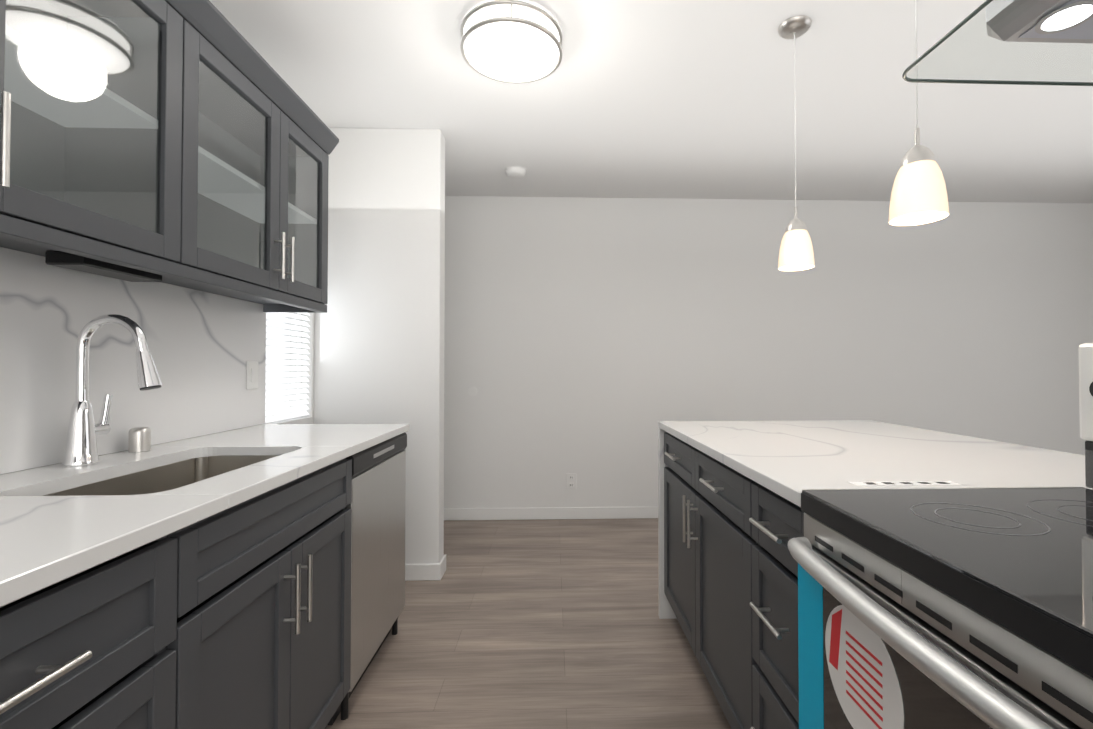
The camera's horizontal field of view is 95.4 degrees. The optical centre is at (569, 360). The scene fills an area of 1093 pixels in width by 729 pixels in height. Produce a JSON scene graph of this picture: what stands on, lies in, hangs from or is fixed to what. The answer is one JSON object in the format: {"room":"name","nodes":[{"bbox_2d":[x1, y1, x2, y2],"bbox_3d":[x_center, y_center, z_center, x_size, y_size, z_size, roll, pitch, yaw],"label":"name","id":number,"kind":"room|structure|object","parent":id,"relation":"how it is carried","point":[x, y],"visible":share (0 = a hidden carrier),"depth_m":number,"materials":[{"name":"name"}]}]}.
{"room":"kitchen","nodes":[
{"label":"kitchen","id":0,"kind":"room"},
{"bbox_2d":[266,313,314,423],"bbox_3d":[-1.397,-0.075,0.651,0.120,2.500,6.560,0,-1,-2],"label":"wall","id":1,"kind":"structure","parent":0,"point":[307,419],"depth_m":2.71,"materials":[{"name":"white paint"}]},
{"bbox_2d":[0,0,207,275],"bbox_3d":[-1.193,-0.648,0.857,0.299,0.752,1.120,0,-1,-2],"label":"upper cabinet","id":2,"kind":"object","parent":1,"relation":"attached to","point":[191,144],"depth_m":1.30,"materials":[{"name":"grey paint"}]},
{"bbox_2d":[0,247,265,473],"bbox_3d":[-1.333,-0.005,0.835,0.018,0.533,2.805,0,-1,-2],"label":"backsplash","id":3,"kind":"structure","parent":1,"relation":"attached to","point":[203,347],"depth_m":1.47,"materials":[{"name":"stone"}]},
{"bbox_2d":[246,361,257,389],"bbox_3d":[-1.362,0.062,2.132,0.010,0.120,0.080,0,-1,-2],"label":"switch plate","id":4,"kind":"object","parent":3,"relation":"attached to","point":[251,374],"visible":1,"depth_m":2.12,"materials":[{"name":"white plastic"}]},
{"bbox_2d":[88,8,295,299],"bbox_3d":[-1.218,-0.637,1.596,0.299,0.752,0.603,0,-1,-2],"label":"upper cabinet","id":5,"kind":"object","parent":1,"relation":"attached to","point":[252,115],"depth_m":1.79,"materials":[{"name":"grey paint"}]},
{"bbox_2d":[226,100,331,307],"bbox_3d":[-1.232,-0.631,2.007,0.299,0.752,0.458,0,-1,-2],"label":"upper cabinet","id":6,"kind":"object","parent":1,"relation":"attached to","point":[313,141],"depth_m":2.18,"materials":[{"name":"grey paint"}]},
{"bbox_2d":[265,313,300,423],"bbox_3d":[-1.492,-0.223,2.479,0.065,1.050,0.455,0,-1,-2],"label":"window","id":7,"kind":"structure","parent":1,"relation":"in","point":[283,359],"depth_m":2.63,"materials":[{"name":"white"}]},
{"bbox_2d":[265,312,309,422],"bbox_3d":[-1.431,-0.228,2.481,0.047,1.036,0.449,0,-1,-2],"label":"window blinds","id":8,"kind":"object","parent":7,"relation":"attached to","point":[282,411],"visible":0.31,"depth_m":2.48,"materials":[{"name":"white plastic"}]},
{"bbox_2d":[314,128,444,563],"bbox_3d":[-1.067,-0.043,2.804,0.685,2.500,0.120,0,-1,-2],"label":"wall","id":9,"kind":"structure","parent":0,"point":[379,344],"depth_m":2.75,"materials":[{"name":"white paint"}]},
{"bbox_2d":[405,560,443,580],"bbox_3d":[-1.059,1.161,2.721,0.698,0.090,0.016,0,-1,-2],"label":"baseboard","id":10,"kind":"structure","parent":9,"relation":"attached to","point":[424,572],"depth_m":2.72,"materials":[{"name":"white"}]},
{"bbox_2d":[326,518,730,728],"bbox_3d":[1.691,1.226,0.736,6.300,0.100,6.560,0,-1,-2],"label":"floor","id":11,"kind":"structure","parent":0,"point":[536,624],"depth_m":2.10,"materials":[{"name":"brown wood"}]},
{"bbox_2d":[0,514,215,728],"bbox_3d":[-1.004,0.732,0.568,0.648,0.884,0.697,0,-1,-2],"label":"base cabinet","id":12,"kind":"object","parent":11,"relation":"on","point":[127,640],"depth_m":0.77,"materials":[{"name":"grey paint"}]},
{"bbox_2d":[212,458,351,728],"bbox_3d":[-1.026,0.741,1.227,0.648,0.884,0.774,0,-1,-2],"label":"base cabinet","id":13,"kind":"object","parent":11,"relation":"on","point":[238,616],"depth_m":1.22,"materials":[{"name":"grey paint"}]},
{"bbox_2d":[0,424,408,606],"bbox_3d":[-1.008,0.382,0.828,0.668,0.239,2.780,0,-1,-2],"label":"countertop","id":14,"kind":"structure","parent":13,"relation":"on","point":[59,522],"depth_m":1.08,"materials":[{"name":"stone"}]},
{"bbox_2d":[62,314,161,466],"bbox_3d":[-1.191,0.073,1.317,0.232,0.391,0.112,0,-1,-2],"label":"faucet","id":15,"kind":"object","parent":14,"relation":"on","point":[84,429],"visible":1,"depth_m":1.29,"materials":[{"name":"silver metal"}]},
{"bbox_2d":[128,427,150,451],"bbox_3d":[-1.296,0.237,1.496,0.052,0.070,0.052,0,-1,-2],"label":"air gap cap","id":16,"kind":"object","parent":14,"relation":"on","point":[139,439],"visible":1,"depth_m":1.48,"materials":[{"name":"silver metal"}]},
{"bbox_2d":[328,433,406,725],"bbox_3d":[-1.035,0.754,1.914,0.630,0.880,0.594,0,-1,-2],"label":"dishwasher","id":17,"kind":"object","parent":11,"relation":"on","point":[377,505],"visible":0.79,"depth_m":1.84,"materials":[{"name":"silver metal"}]},
{"bbox_2d":[664,432,735,728],"bbox_3d":[0.774,0.750,1.801,0.639,0.884,1.040,0,-1,-2],"label":"base cabinet","id":18,"kind":"object","parent":11,"relation":"on","point":[731,577],"depth_m":1.71,"materials":[{"name":"grey paint"}]},
{"bbox_2d":[658,420,1092,618],"bbox_3d":[0.954,0.732,1.676,1.030,0.916,1.367,0,-1,-2],"label":"countertop","id":19,"kind":"structure","parent":18,"relation":"on","point":[789,460],"depth_m":1.42,"materials":[{"name":"stone"}]},
{"bbox_2d":[736,471,803,728],"bbox_3d":[0.795,0.741,1.173,0.639,0.884,0.369,0,-1,-2],"label":"base cabinet","id":20,"kind":"object","parent":11,"relation":"on","point":[767,670],"depth_m":1.21,"materials":[{"name":"grey paint"}]},
{"bbox_2d":[788,343,1092,728],"bbox_3d":[0.750,0.567,0.605,0.700,1.215,0.757,0,-1,-2],"label":"range","id":21,"kind":"object","parent":11,"relation":"on","point":[945,608],"visible":1,"depth_m":0.68,"materials":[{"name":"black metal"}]},
{"bbox_2d":[209,0,1092,202],"bbox_3d":[1.691,-1.374,0.775,6.300,0.100,6.560,0,-1,-2],"label":"ceiling","id":22,"kind":"structure","parent":0,"point":[682,99],"depth_m":2.45,"materials":[{"name":"white paint"}]},
{"bbox_2d":[460,0,561,83],"bbox_3d":[-0.231,-1.259,1.979,0.402,0.092,0.402,0,-1,-2],"label":"flush ceiling light","id":23,"kind":"object","parent":22,"relation":"attached to","point":[512,41],"visible":0.98,"depth_m":1.90,"materials":[{"name":"white glass"}]},
{"bbox_2d":[503,166,527,177],"bbox_3d":[-0.367,-1.266,3.356,0.164,0.036,0.164,0,-1,-2],"label":"smoke detector","id":24,"kind":"object","parent":22,"relation":"attached to","point":[515,172],"visible":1,"depth_m":3.31,"materials":[{"name":"white plastic"}]},
{"bbox_2d":[778,15,814,270],"bbox_3d":[0.876,-0.833,1.930,0.129,0.946,0.129,0,-1,-2],"label":"pendant light","id":25,"kind":"object","parent":22,"relation":"hanging from","point":[796,252],"visible":1,"depth_m":1.90,"materials":[{"name":"beige glass"}]},
{"bbox_2d":[889,0,948,225],"bbox_3d":[0.907,-0.842,1.301,0.129,0.946,0.129,0,-1,-2],"label":"pendant light","id":26,"kind":"object","parent":22,"relation":"hanging from","point":[919,196],"visible":1,"depth_m":1.26,"materials":[{"name":"beige glass"}]},
{"bbox_2d":[902,0,1092,85],"bbox_3d":[0.964,-0.909,0.523,0.736,0.835,0.786,0,-1,-2],"label":"range hood","id":27,"kind":"object","parent":22,"relation":"hanging from","point":[1055,21],"visible":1,"depth_m":0.74,"materials":[{"name":"clear glass"}]},
{"bbox_2d":[444,196,1092,507],"bbox_3d":[1.582,-0.026,3.973,6.060,2.500,0.120,0,-1,-2],"label":"wall","id":28,"kind":"structure","parent":0,"point":[590,342],"depth_m":3.91,"materials":[{"name":"white paint"}]},
{"bbox_2d":[444,506,657,519],"bbox_3d":[1.569,1.178,3.887,6.030,0.090,0.016,0,-1,-2],"label":"baseboard","id":29,"kind":"structure","parent":28,"relation":"attached to","point":[646,511],"depth_m":3.82,"materials":[{"name":"white"}]},
{"bbox_2d":[566,473,575,488],"bbox_3d":[0.010,0.931,3.841,0.080,0.118,0.008,0,-1,-2],"label":"outlet","id":30,"kind":"object","parent":28,"relation":"attached to","point":[570,480],"visible":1,"depth_m":3.84,"materials":[{"name":"white plastic"}]}
]}

